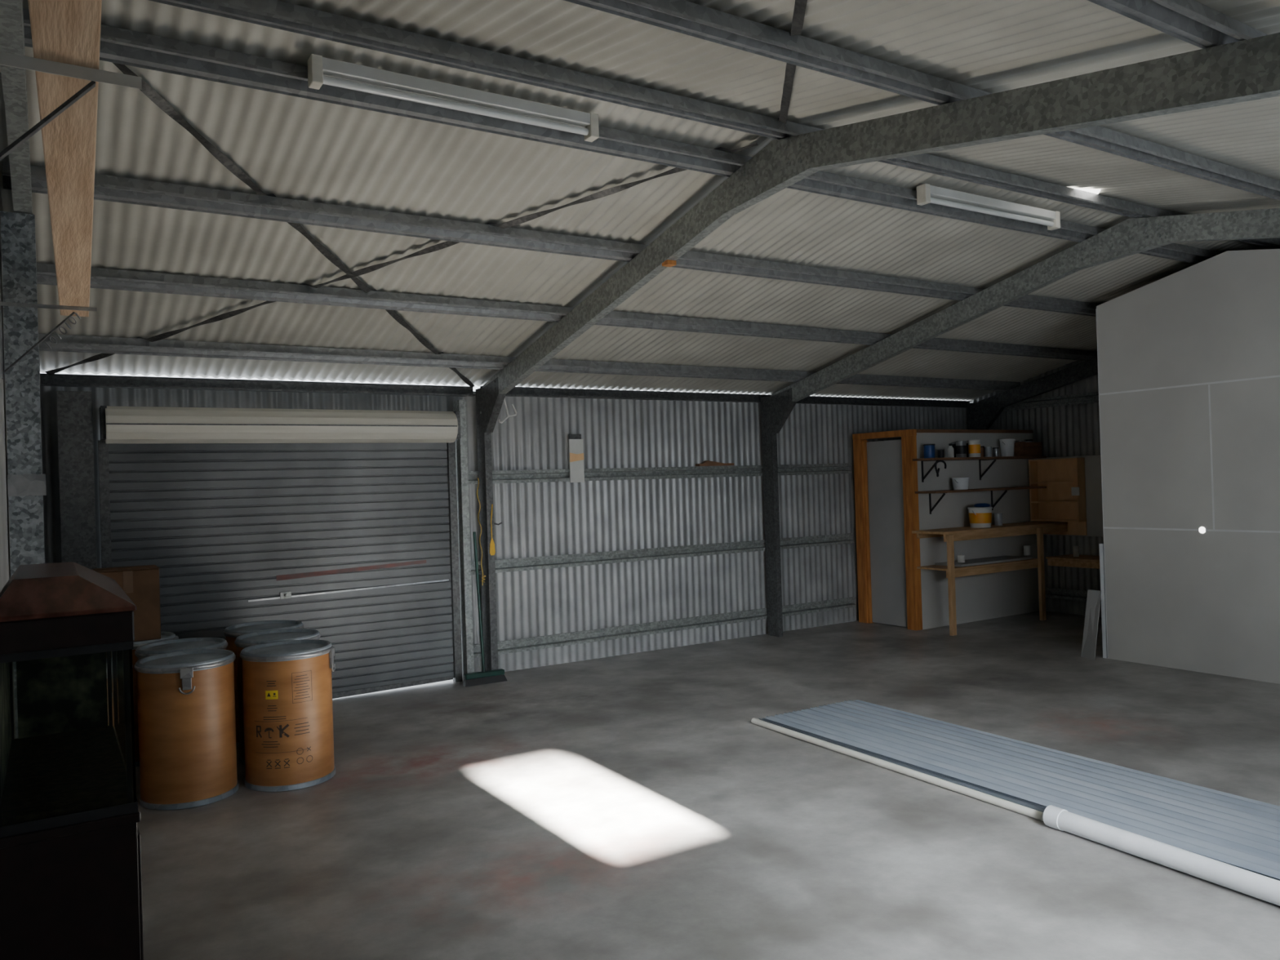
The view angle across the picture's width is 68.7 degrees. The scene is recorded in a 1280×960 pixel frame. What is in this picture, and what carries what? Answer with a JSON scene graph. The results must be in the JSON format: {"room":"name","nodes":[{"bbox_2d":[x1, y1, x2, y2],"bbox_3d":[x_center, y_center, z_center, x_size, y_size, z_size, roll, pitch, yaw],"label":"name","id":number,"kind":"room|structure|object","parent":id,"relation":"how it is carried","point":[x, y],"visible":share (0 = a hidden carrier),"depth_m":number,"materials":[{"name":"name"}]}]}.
{"room":"storage shed interior","nodes":[
{"label":"storage shed interior","id":0,"kind":"room"},
{"bbox_2d":[0,182,10,592],"bbox_3d":[-2.002,-0.010,2.877,0.014,3.309,7.840,-2,0,-32],"label":"wall","id":1,"kind":"structure","parent":0,"point":[5,553],"depth_m":3.73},
{"bbox_2d":[0,301,97,378],"bbox_3d":[-2.380,-0.555,3.778,0.332,0.303,0.035,-2,0,-32],"label":"wall bracket","id":2,"kind":"object","parent":1,"relation":"attached to","point":[4,304],"visible":1,"depth_m":3.75,"materials":[{"name":"metal"}]},
{"bbox_2d":[27,0,102,316],"bbox_3d":[-1.382,-0.788,2.269,0.105,0.090,4.083,-2,0,-31],"label":"plank","id":3,"kind":"object","parent":2,"relation":"on","point":[63,31],"visible":0.84,"depth_m":2.09,"materials":[{"name":"brown wood"}]},
{"bbox_2d":[44,312,80,349],"bbox_3d":[-2.421,-0.628,3.928,0.132,0.163,0.023,-2,0,-32],"label":"hanging chain","id":4,"kind":"object","parent":3,"relation":"hanging from","point":[76,313],"visible":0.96,"depth_m":3.92,"materials":[{"name":"metal"}]},
{"bbox_2d":[0,51,142,160],"bbox_3d":[-1.107,-0.630,1.744,0.322,0.303,0.035,-2,0,-32],"label":"wall bracket","id":5,"kind":"object","parent":1,"relation":"attached to","point":[94,75],"visible":1,"depth_m":1.76,"materials":[{"name":"metal"}]},
{"bbox_2d":[40,386,968,672],"bbox_3d":[-0.031,0.419,8.739,9.560,2.415,0.013,-2,0,-32],"label":"wall","id":6,"kind":"structure","parent":0,"point":[551,518],"depth_m":8.74,"materials":[{"name":"grey metal"}]},
{"bbox_2d":[0,0,1279,400],"bbox_3d":[2.013,-1.364,5.413,9.600,0.907,7.902,-2,0,-32],"label":"ceiling","id":7,"kind":"structure","parent":0,"point":[291,147],"depth_m":4.88,"materials":[{"name":"metal"}]},
{"bbox_2d":[112,62,475,386],"bbox_3d":[-1.681,-1.191,5.429,0.036,0.830,4.787,-2,0,7],"label":"strap","id":8,"kind":"object","parent":7,"relation":"attached to","point":[147,90],"visible":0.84,"depth_m":4.27,"materials":[{"name":"metal"}]},
{"bbox_2d":[44,142,758,375],"bbox_3d":[-1.673,-1.186,5.434,4.799,0.836,0.036,-2,0,19],"label":"strap","id":9,"kind":"object","parent":7,"relation":"attached to","point":[610,191],"visible":0.91,"depth_m":5.28,"materials":[{"name":"metal"}]},
{"bbox_2d":[777,0,807,124],"bbox_3d":[0.404,-1.354,2.130,0.036,0.733,4.792,-2,0,7],"label":"strap","id":10,"kind":"object","parent":7,"relation":"attached to","point":[800,6],"visible":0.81,"depth_m":3.51,"materials":[{"name":"metal"}]},
{"bbox_2d":[135,611,1279,959],"bbox_3d":[2.099,1.587,5.411,9.600,0.120,7.866,-2,0,-32],"label":"floor","id":11,"kind":"structure","parent":0,"point":[633,806],"depth_m":4.33,"materials":[{"name":"concrete"}]},
{"bbox_2d":[0,0,45,563],"bbox_3d":[-1.929,0.029,2.922,0.076,3.228,7.700,-2,0,-32],"label":"wall","id":12,"kind":"structure","parent":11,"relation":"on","point":[14,82],"depth_m":3.29,"materials":[{"name":"metal"}]},
{"bbox_2d":[0,211,46,577],"bbox_3d":[-2.595,0.273,3.977,0.135,2.790,0.135,-2,0,-32],"label":"post","id":13,"kind":"object","parent":11,"relation":"on","point":[26,482],"visible":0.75,"depth_m":3.93,"materials":[{"name":"metal"}]},
{"bbox_2d":[0,805,143,959],"bbox_3d":[-1.649,1.251,2.732,0.338,0.765,0.950,-2,0,-32],"label":"base cabinet","id":14,"kind":"object","parent":11,"relation":"on","point":[73,891],"visible":0.68,"depth_m":2.34,"materials":[{"name":"brown wood"}]},
{"bbox_2d":[0,641,137,837],"bbox_3d":[-1.681,0.649,2.726,0.312,0.439,0.936,-2,0,-32],"label":"fish tank","id":15,"kind":"object","parent":14,"relation":"on","point":[68,755],"visible":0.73,"depth_m":2.33,"materials":[{"name":"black glass"}]},
{"bbox_2d":[0,561,136,654],"bbox_3d":[-1.684,0.344,2.728,0.318,0.169,0.965,-2,0,-32],"label":"hood","id":16,"kind":"object","parent":15,"relation":"on","point":[43,606],"visible":1,"depth_m":2.36,"materials":[{"name":"brown wood"}]},
{"bbox_2d":[56,391,97,569],"bbox_3d":[-3.739,0.563,6.243,0.200,2.300,0.130,-2,0,-32],"label":"post","id":17,"kind":"object","parent":11,"relation":"on","point":[74,408],"visible":0.47,"depth_m":6.19,"materials":[{"name":"metal"}]},
{"bbox_2d":[132,631,178,766],"bbox_3d":[-3.081,1.325,5.711,0.492,0.730,0.482,-2,0,-32],"label":"drum","id":18,"kind":"object","parent":11,"relation":"on","point":[165,636],"visible":0.16,"depth_m":5.51,"materials":[{"name":"cardboard"}]},
{"bbox_2d":[92,564,160,641],"bbox_3d":[-3.108,0.747,5.671,0.340,0.425,0.343,-2,0,-32],"label":"cardboard box","id":19,"kind":"object","parent":18,"relation":"on","point":[140,584],"visible":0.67,"depth_m":5.57,"materials":[{"name":"brown cardboard"}]},
{"bbox_2d":[134,637,227,775],"bbox_3d":[-2.630,1.310,5.390,0.482,0.730,0.492,-2,0,28],"label":"drum","id":20,"kind":"object","parent":11,"relation":"on","point":[193,643],"visible":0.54,"depth_m":5.39,"materials":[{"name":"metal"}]},
{"bbox_2d":[134,648,238,809],"bbox_3d":[-2.389,1.300,4.948,0.482,0.730,0.492,-2,0,-26],"label":"drum","id":21,"kind":"object","parent":11,"relation":"on","point":[187,722],"visible":1,"depth_m":4.76,"materials":[{"name":"cardboard"}]},
{"bbox_2d":[223,620,303,747],"bbox_3d":[-2.420,1.306,6.063,0.492,0.730,0.482,-2,0,38],"label":"drum","id":22,"kind":"object","parent":11,"relation":"on","point":[231,633],"visible":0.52,"depth_m":5.93,"materials":[{"name":"cardboard"}]},
{"bbox_2d":[234,628,319,764],"bbox_3d":[-2.169,1.296,5.651,0.482,0.730,0.492,-2,0,28],"label":"drum","id":23,"kind":"object","parent":11,"relation":"on","point":[242,642],"visible":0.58,"depth_m":5.53,"materials":[{"name":"cardboard"}]},
{"bbox_2d":[240,639,335,791],"bbox_3d":[-1.942,1.288,5.191,0.492,0.730,0.482,-2,0,-6],"label":"drum","id":24,"kind":"object","parent":11,"relation":"on","point":[287,685],"visible":1,"depth_m":5.00,"materials":[{"name":"cardboard"}]},
{"bbox_2d":[453,400,474,680],"bbox_3d":[-1.447,0.497,7.687,0.060,2.300,0.130,-2,0,-32],"label":"post","id":25,"kind":"object","parent":11,"relation":"on","point":[461,450],"visible":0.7,"depth_m":7.64,"materials":[{"name":"metal"}]},
{"bbox_2d":[97,405,462,698],"bbox_3d":[-2.517,0.577,6.926,2.535,2.200,0.294,-2,0,-32],"label":"door","id":26,"kind":"structure","parent":25,"relation":"attached to","point":[342,524],"depth_m":7.03,"materials":[{"name":"paint"}]},
{"bbox_2d":[462,531,506,687],"bbox_3d":[-1.292,1.031,7.596,0.360,1.221,0.152,-2,0,-32],"label":"broom","id":27,"kind":"object","parent":11,"relation":"on","point":[485,677],"visible":1,"depth_m":7.58,"materials":[{"name":"green plastic"}]},
{"bbox_2d":[475,32,1279,671],"bbox_3d":[0.719,-0.048,4.590,0.076,3.228,7.700,-2,0,-32],"label":"frame","id":28,"kind":"object","parent":11,"relation":"on","point":[1244,70],"visible":0.96,"depth_m":3.87,"materials":[{"name":"metal"}]},
{"bbox_2d":[40,373,475,396],"bbox_3d":[-2.732,-0.704,7.016,3.170,0.079,0.054,-2,0,-32],"label":"roof purlin","id":29,"kind":"object","parent":28,"relation":"attached to","point":[55,380],"visible":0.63,"depth_m":6.91,"materials":[{"name":"metal"}]},
{"bbox_2d":[476,477,485,585],"bbox_3d":[-1.301,0.421,7.662,0.051,0.882,0.036,-2,0,-32],"label":"rope","id":30,"kind":"object","parent":28,"relation":"hanging from","point":[482,577],"visible":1,"depth_m":7.66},
{"bbox_2d":[497,397,517,423],"bbox_3d":[-1.079,-0.623,7.609,0.170,0.329,0.016,-2,0,-32],"label":"bracket","id":31,"kind":"object","parent":28,"relation":"hanging from","point":[504,401],"visible":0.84,"depth_m":7.60,"materials":[{"name":"grey metal"}]},
{"bbox_2d":[38,333,1020,391],"bbox_3d":[0.293,-0.953,8.161,9.520,0.093,0.124,-2,0,-32],"label":"purlin","id":32,"kind":"structure","parent":28,"relation":"attached to","point":[68,343],"depth_m":6.96,"materials":[{"name":"metal"}]},
{"bbox_2d":[1,161,1101,316],"bbox_3d":[1.313,-1.419,6.521,9.520,0.093,0.124,-2,0,-32],"label":"purlin","id":33,"kind":"structure","parent":28,"relation":"attached to","point":[106,187],"depth_m":5.10,"materials":[{"name":"metal"}]},
{"bbox_2d":[35,262,1097,360],"bbox_3d":[0.808,-1.188,7.332,9.520,0.093,0.124,-2,0,-32],"label":"purlin","id":34,"kind":"structure","parent":28,"relation":"attached to","point":[101,278],"depth_m":6.12,"materials":[{"name":"metal"}]},
{"bbox_2d":[22,8,1222,263],"bbox_3d":[1.844,-1.661,5.667,9.520,0.093,0.124,-2,0,-32],"label":"purlin","id":35,"kind":"structure","parent":28,"relation":"attached to","point":[117,45],"depth_m":4.18,"materials":[{"name":"metal"}]},
{"bbox_2d":[307,53,599,142],"bbox_3d":[-0.733,-1.581,3.916,1.254,0.107,0.068,-2,0,-32],"label":"fluorescent light fixture","id":36,"kind":"object","parent":35,"relation":"attached to","point":[322,70],"visible":1,"depth_m":3.85,"materials":[{"name":"white metal"}]},
{"bbox_2d":[916,183,1060,230],"bbox_3d":[2.160,-1.664,5.738,1.274,0.107,0.068,-2,0,-32],"label":"fluorescent light","id":37,"kind":"object","parent":35,"relation":"attached to","point":[926,193],"visible":1,"depth_m":5.68,"materials":[{"name":"white metal"}]},
{"bbox_2d":[662,259,675,266],"bbox_3d":[0.168,-1.253,5.418,0.060,0.025,0.060,-2,0,-32],"label":"block","id":38,"kind":"object","parent":28,"relation":"attached to","point":[668,263],"visible":1,"depth_m":5.40,"materials":[{"name":"orange wood"}]},
{"bbox_2d":[148,0,1279,248],"bbox_3d":[2.056,-1.709,5.329,9.520,0.090,0.124,-2,0,-32],"label":"purlin","id":39,"kind":"structure","parent":28,"relation":"attached to","point":[275,14],"depth_m":3.85,"materials":[{"name":"metal"}]},
{"bbox_2d":[480,386,973,408],"bbox_3d":[1.323,-0.830,9.572,6.290,0.079,0.054,-2,0,-32],"label":"eave purlin","id":40,"kind":"object","parent":28,"relation":"attached to","point":[516,391],"visible":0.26,"depth_m":9.13,"materials":[{"name":"metal"}]},
{"bbox_2d":[563,0,1279,200],"bbox_3d":[2.572,-1.549,4.516,9.520,0.090,0.124,-2,0,-32],"label":"roof purlin","id":41,"kind":"structure","parent":28,"relation":"attached to","point":[682,16],"depth_m":3.39,"materials":[{"name":"metal"}]},
{"bbox_2d":[1087,0,1267,49],"bbox_3d":[3.111,-1.382,3.669,9.520,0.090,0.124,-2,0,-32],"label":"roof purlin","id":42,"kind":"structure","parent":28,"relation":"attached to","point":[1193,22],"depth_m":2.71,"materials":[{"name":"metal"}]},
{"bbox_3d":[-1.173,0.361,7.732,0.066,0.026,0.031,-2,0,-32],"label":"hook","id":43,"kind":"object","parent":28,"relation":"attached to","visible":0},
{"bbox_2d":[489,504,495,555],"bbox_3d":[-1.220,0.409,7.704,0.048,0.420,0.010,-2,0,-32],"label":"fly swatter","id":44,"kind":"object","parent":43,"relation":"hanging from","point":[492,551],"visible":1,"depth_m":7.70,"materials":[{"name":"yellow plastic"}]},
{"bbox_2d":[751,717,1043,821],"bbox_3d":[1.271,1.532,5.119,0.038,0.038,2.131,-2,0,-30],"label":"conduit","id":45,"kind":"object","parent":11,"relation":"on","point":[1013,806],"visible":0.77,"depth_m":4.86,"materials":[{"name":"white plastic"}]},
{"bbox_2d":[757,700,1045,812],"bbox_3d":[2.305,1.497,4.287,0.825,0.038,4.600,-2,0,-31],"label":"sheet","id":46,"kind":"object","parent":11,"relation":"on","point":[995,794],"visible":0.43,"depth_m":4.83,"materials":[{"name":"grey metal"}]},
{"bbox_2d":[761,699,1279,880],"bbox_3d":[2.329,1.484,4.249,0.825,0.038,4.600,-2,0,-31],"label":"sheet","id":47,"kind":"object","parent":46,"relation":"on","point":[1243,833],"visible":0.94,"depth_m":4.58,"materials":[{"name":"grey metal"}]},
{"bbox_2d":[911,521,1067,635],"bbox_3d":[3.711,0.988,9.778,1.990,1.010,0.435,-2,0,-32],"label":"workbench","id":48,"kind":"object","parent":11,"relation":"on","point":[964,533],"visible":0.94,"depth_m":9.50,"materials":[{"name":"brown wood"}]},
{"bbox_2d":[916,558,1037,570],"bbox_3d":[3.513,0.864,9.674,1.450,0.020,0.394,-2,0,-32],"label":"shelf","id":49,"kind":"object","parent":48,"relation":"attached to","point":[1033,561],"depth_m":9.46,"materials":[{"name":"brown wood"}]},
{"bbox_2d":[967,506,992,528],"bbox_3d":[3.505,0.383,9.642,0.252,0.210,0.242,-2,0,-32],"label":"bucket","id":50,"kind":"object","parent":48,"relation":"on","point":[979,517],"visible":0.98,"depth_m":9.55,"materials":[{"name":"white plastic"}]},
{"bbox_2d":[973,502,990,506],"bbox_3d":[3.529,0.258,9.660,0.170,0.036,0.166,-2,0,-32],"label":"rag","id":51,"kind":"object","parent":50,"relation":"on","point":[982,504],"visible":1,"depth_m":9.60,"materials":[{"name":"blue fabric"}]},
{"bbox_2d":[935,555,1031,566],"bbox_3d":[3.576,0.841,9.723,1.130,0.021,0.320,-2,0,-32],"label":"flat board","id":52,"kind":"object","parent":48,"relation":"on","point":[975,562],"visible":0.93,"depth_m":9.64,"materials":[{"name":"grey paint"}]},
{"bbox_2d":[957,555,964,562],"bbox_3d":[3.270,0.803,9.531,0.074,0.070,0.074,-2,0,-32],"label":"cup","id":53,"kind":"object","parent":52,"relation":"on","point":[961,558],"visible":1,"depth_m":9.51,"materials":[{"name":"white ceramic"}]},
{"bbox_2d":[994,512,1002,525],"bbox_3d":[3.784,0.415,9.888,0.084,0.130,0.084,-2,0,-32],"label":"plastic jar","id":54,"kind":"object","parent":48,"relation":"on","point":[997,516],"visible":1,"depth_m":9.86,"materials":[{"name":"grey plastic"}]},
{"bbox_2d":[1023,545,1031,555],"bbox_3d":[4.191,0.761,10.135,0.074,0.100,0.074,-2,0,-32],"label":"bottle","id":55,"kind":"object","parent":48,"relation":"on","point":[1027,551],"visible":1,"depth_m":10.11,"materials":[{"name":"plastic"}]},
{"bbox_2d":[760,208,1279,636],"bbox_3d":[3.315,-0.123,6.226,0.076,3.228,7.700,-2,0,-32],"label":"frame","id":56,"kind":"object","parent":11,"relation":"on","point":[1130,237],"visible":1,"depth_m":7.17,"materials":[{"name":"metal"}]},
{"bbox_2d":[467,465,763,484],"bbox_3d":[-0.102,-0.057,8.660,3.260,0.110,0.057,-2,0,-32],"label":"beam","id":57,"kind":"structure","parent":56,"relation":"attached to","point":[654,473],"depth_m":8.62,"materials":[{"name":"metal"}]},
{"bbox_2d":[568,434,584,482],"bbox_3d":[-0.565,-0.194,8.328,0.142,0.430,0.014,-2,0,-32],"label":"board","id":58,"kind":"object","parent":57,"relation":"attached to","point":[576,472],"visible":1,"depth_m":8.32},
{"bbox_2d":[695,460,733,466],"bbox_3d":[0.733,-0.165,9.169,0.420,0.053,0.070,-2,0,-32],"label":"timber offcut","id":59,"kind":"object","parent":57,"relation":"on","point":[706,463],"visible":1,"depth_m":9.11,"materials":[{"name":"brown wood"}]},
{"bbox_2d":[471,539,765,574],"bbox_3d":[-0.078,0.698,8.656,3.260,0.110,0.057,-2,0,-32],"label":"beam","id":60,"kind":"structure","parent":56,"relation":"attached to","point":[674,552],"depth_m":8.58,"materials":[{"name":"metal"}]},
{"bbox_2d":[473,608,767,657],"bbox_3d":[-0.056,1.387,8.654,3.260,0.110,0.057,-2,0,-32],"label":"beam","id":61,"kind":"structure","parent":56,"relation":"attached to","point":[520,645],"depth_m":8.57,"materials":[{"name":"metal"}]},
{"bbox_2d":[777,462,851,475],"bbox_3d":[1.780,-0.112,9.845,1.170,0.110,0.057,-2,0,-32],"label":"beam","id":62,"kind":"structure","parent":56,"relation":"attached to","point":[812,468],"depth_m":9.87,"materials":[{"name":"metal"}]},
{"bbox_2d":[780,533,853,549],"bbox_3d":[1.804,0.643,9.842,1.170,0.110,0.057,-2,0,-32],"label":"beam","id":63,"kind":"structure","parent":56,"relation":"attached to","point":[837,539],"depth_m":9.87,"materials":[{"name":"metal"}]},
{"bbox_2d":[782,596,856,616],"bbox_3d":[1.826,1.333,9.839,1.170,0.110,0.057,-2,0,-32],"label":"beam","id":64,"kind":"structure","parent":56,"relation":"attached to","point":[846,602],"depth_m":9.86,"materials":[{"name":"metal"}]},
{"bbox_2d":[967,356,1097,429],"bbox_3d":[5.997,-0.200,7.915,0.076,3.228,7.700,-2,0,-32],"label":"frame","id":65,"kind":"object","parent":11,"relation":"on","point":[981,415],"visible":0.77,"depth_m":10.53,"materials":[{"name":"metal"}]},
{"bbox_2d":[1045,554,1104,568],"bbox_3d":[4.788,1.129,9.557,0.430,0.660,1.120,-2,0,-32],"label":"shelf","id":66,"kind":"object","parent":11,"relation":"on","point":[1068,560],"visible":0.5,"depth_m":9.69,"materials":[{"name":"brown wood"}]},
{"bbox_2d":[1072,546,1079,556],"bbox_3d":[4.582,0.750,9.838,0.059,0.110,0.059,-2,0,-32],"label":"container","id":67,"kind":"object","parent":66,"relation":"on","point":[1076,548],"visible":1,"depth_m":9.81,"materials":[{"name":"white plastic"}]},
{"bbox_2d":[1080,589,1101,660],"bbox_3d":[3.773,1.202,7.804,0.118,0.562,0.180,-2,0,-9],"label":"leaning board","id":68,"kind":"object","parent":11,"relation":"on","point":[1093,600],"visible":1,"depth_m":7.81,"materials":[{"name":"grey paint"}]},
{"bbox_2d":[1098,543,1107,657],"bbox_3d":[3.855,1.006,7.791,0.015,0.950,0.030,-2,0,-32],"label":"batten","id":69,"kind":"object","parent":11,"relation":"on","point":[1101,545],"visible":1,"depth_m":7.78,"materials":[{"name":"grey wood"}]},
{"bbox_2d":[1043,804,1279,906],"bbox_3d":[2.353,1.464,3.172,0.092,0.092,2.222,-2,0,-29],"label":"pvc pipe","id":70,"kind":"object","parent":11,"relation":"on","point":[1255,885],"visible":1,"depth_m":3.65,"materials":[{"name":"white plastic"}]},
{"bbox_2d":[915,432,1039,629],"bbox_3d":[3.596,0.497,10.021,1.980,2.000,0.070,-2,0,-32],"label":"wall","id":71,"kind":"structure","parent":0,"point":[982,597],"depth_m":9.95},
{"bbox_2d":[852,429,922,630],"bbox_3d":[2.584,0.511,9.813,0.095,2.035,0.805,-2,0,-32],"label":"door","id":72,"kind":"structure","parent":71,"relation":"in","point":[886,472],"depth_m":9.80,"materials":[{"name":"orange wood"}]},
{"bbox_2d":[916,429,1032,433],"bbox_3d":[3.596,-0.520,10.032,1.900,0.035,0.052,-2,0,-32],"label":"trim","id":73,"kind":"structure","parent":71,"relation":"on","point":[917,430],"depth_m":9.97,"materials":[{"name":"brown wood"}]},
{"bbox_2d":[912,455,1046,482],"bbox_3d":[3.598,-0.119,9.831,1.810,0.240,0.281,-2,0,-32],"label":"wall shelf","id":74,"kind":"object","parent":71,"relation":"attached to","point":[995,458],"depth_m":9.54,"materials":[{"name":"brown wood"}]},
{"bbox_2d":[923,444,935,457],"bbox_3d":[2.904,-0.290,9.398,0.116,0.140,0.116,-2,0,-32],"label":"jar","id":75,"kind":"object","parent":74,"relation":"on","point":[928,449],"visible":0.97,"depth_m":9.35,"materials":[{"name":"plastic"}]},
{"bbox_2d":[937,448,944,457],"bbox_3d":[3.070,-0.269,9.549,0.063,0.090,0.063,-2,0,-32],"label":"tin","id":76,"kind":"object","parent":74,"relation":"on","point":[940,451],"visible":0.96,"depth_m":9.52,"materials":[{"name":"black metal"}]},
{"bbox_2d":[947,443,954,457],"bbox_3d":[3.156,-0.298,9.509,0.060,0.142,0.060,-2,0,-32],"label":"bottle","id":77,"kind":"object","parent":74,"relation":"on","point":[950,450],"visible":0.87,"depth_m":9.48,"materials":[{"name":"plastic"}]},
{"bbox_2d":[951,442,955,457],"bbox_3d":[3.271,-0.310,9.747,0.063,0.160,0.063,-2,0,-32],"label":"tin","id":78,"kind":"object","parent":74,"relation":"on","point":[953,444],"visible":0.57,"depth_m":9.72,"materials":[{"name":"black metal"}]},
{"bbox_2d":[955,440,966,457],"bbox_3d":[3.311,-0.316,9.655,0.109,0.170,0.109,-2,0,-32],"label":"tin","id":79,"kind":"object","parent":74,"relation":"on","point":[961,446],"visible":0.93,"depth_m":9.61,"materials":[{"name":"black metal"}]},
{"bbox_2d":[966,443,968,457],"bbox_3d":[3.464,-0.310,9.869,0.067,0.150,0.067,-2,0,-32],"label":"tin","id":80,"kind":"object","parent":74,"relation":"on","point":[966,443],"visible":0.12,"depth_m":9.85,"materials":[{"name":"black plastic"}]},
{"bbox_2d":[967,439,980,457],"bbox_3d":[3.466,-0.326,9.705,0.126,0.180,0.126,-2,0,-32],"label":"tin","id":81,"kind":"object","parent":74,"relation":"on","point":[974,446],"visible":0.96,"depth_m":9.65,"materials":[{"name":"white metal"}]},
{"bbox_2d":[980,445,984,457],"bbox_3d":[3.628,-0.300,9.966,0.074,0.120,0.074,-2,0,-32],"label":"jar","id":82,"kind":"object","parent":74,"relation":"on","point":[982,447],"visible":0.51,"depth_m":9.93,"materials":[{"name":"brown glass"}]},
{"bbox_2d":[984,446,991,457],"bbox_3d":[3.678,-0.297,9.885,0.074,0.110,0.074,-2,0,-32],"label":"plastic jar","id":83,"kind":"object","parent":74,"relation":"on","point":[988,450],"visible":0.97,"depth_m":9.86,"materials":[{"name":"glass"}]},
{"bbox_2d":[992,447,999,457],"bbox_3d":[3.806,-0.295,10.013,0.063,0.100,0.063,-2,0,-32],"label":"tin","id":84,"kind":"object","parent":74,"relation":"on","point":[995,450],"visible":0.91,"depth_m":9.99,"materials":[{"name":"silver metal"}]},
{"bbox_2d":[999,438,1014,456],"bbox_3d":[3.945,-0.345,10.054,0.166,0.190,0.158,-2,0,-32],"label":"bucket","id":85,"kind":"object","parent":74,"relation":"on","point":[1006,446],"visible":0.91,"depth_m":9.99,"materials":[{"name":"white plastic"}]},
{"bbox_2d":[1013,442,1042,456],"bbox_3d":[4.197,-0.332,10.212,0.320,0.150,0.200,-2,0,-32],"label":"wooden crate","id":86,"kind":"object","parent":74,"relation":"on","point":[1021,449],"visible":0.8,"depth_m":10.11,"materials":[{"name":"brown wood"}]},
{"bbox_2d":[1025,439,1033,442],"bbox_3d":[4.255,-0.357,10.250,0.094,0.170,0.094,-2,0,-32],"label":"jar","id":87,"kind":"object","parent":86,"relation":"in","point":[1027,440],"visible":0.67,"depth_m":10.21,"materials":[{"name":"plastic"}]},
{"bbox_2d":[915,486,1046,514],"bbox_3d":[3.612,0.211,9.844,1.790,0.240,0.261,-2,0,-32],"label":"wall shelf","id":88,"kind":"object","parent":71,"relation":"attached to","point":[1006,489],"visible":0.99,"depth_m":9.63,"materials":[{"name":"brown wood"}]},
{"bbox_2d":[951,477,969,489],"bbox_3d":[3.301,0.036,9.640,0.188,0.125,0.178,-2,0,-32],"label":"plastic tub","id":89,"kind":"object","parent":88,"relation":"on","point":[958,483],"visible":0.98,"depth_m":9.57,"materials":[{"name":"white plastic"}]},
{"bbox_2d":[1033,454,1103,537],"bbox_3d":[4.954,0.163,9.696,0.015,0.860,1.940,-2,0,-32],"label":"lining","id":90,"kind":"object","parent":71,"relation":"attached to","point":[1092,463],"visible":0.21,"depth_m":9.92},
{"bbox_2d":[1028,457,1087,535],"bbox_3d":[4.541,0.183,10.192,0.135,0.830,0.580,-2,0,-32],"label":"upper cabinet","id":91,"kind":"object","parent":90,"relation":"attached to","point":[1055,502],"visible":0.98,"depth_m":10.22,"materials":[{"name":"brown wood"}]},
{"bbox_2d":[1030,457,1075,461],"bbox_3d":[4.524,-0.221,10.191,0.124,0.016,0.542,-2,0,-32],"label":"shelf","id":92,"kind":"object","parent":91,"relation":"attached to","point":[1067,459],"depth_m":10.15,"materials":[{"name":"orange wood"}]},
{"bbox_2d":[1031,481,1075,484],"bbox_3d":[4.532,0.031,10.190,0.124,0.016,0.542,-2,0,-32],"label":"shelf","id":93,"kind":"object","parent":91,"relation":"attached to","point":[1032,482],"depth_m":10.21,"materials":[{"name":"orange wood"}]},
{"bbox_2d":[1031,501,1076,502],"bbox_3d":[4.538,0.240,10.189,0.124,0.016,0.542,-2,0,-32],"label":"shelf","id":94,"kind":"object","parent":91,"relation":"attached to","point":[1031,501],"depth_m":10.15,"materials":[{"name":"orange wood"}]},
{"bbox_2d":[1031,519,1077,521],"bbox_3d":[4.544,0.440,10.188,0.124,0.016,0.542,-2,0,-32],"label":"shelf","id":95,"kind":"object","parent":91,"relation":"attached to","point":[1038,520],"depth_m":10.18,"materials":[{"name":"orange wood"}]},
{"bbox_2d":[1071,487,1079,495],"bbox_3d":[4.618,0.120,9.929,0.009,0.090,0.090,-2,0,-32],"label":"power outlet","id":96,"kind":"object","parent":91,"relation":"attached to","point":[1075,491],"visible":1,"depth_m":9.92,"materials":[{"name":"white plastic"}]},
{"bbox_2d":[969,360,1106,617],"bbox_3d":[6.085,-0.244,7.971,0.014,3.309,7.840,-2,0,-32],"label":"wall","id":97,"kind":"structure","parent":0,"point":[1068,430],"depth_m":10.25,"materials":[{"name":"grey metal"}]},
{"bbox_2d":[1002,391,1098,411],"bbox_3d":[4.769,-0.870,9.965,0.057,0.110,2.550,-2,0,-32],"label":"wall girt","id":98,"kind":"object","parent":97,"relation":"attached to","point":[1087,397],"visible":0.48,"depth_m":10.28,"materials":[{"name":"metal"}]},
{"bbox_2d":[1095,248,1279,684],"bbox_3d":[5.172,-0.145,5.707,0.085,3.150,4.924,-2,0,-32],"label":"wall partition","id":99,"kind":"structure","parent":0,"point":[1188,358],"depth_m":7.13,"materials":[{"name":"white paint"}]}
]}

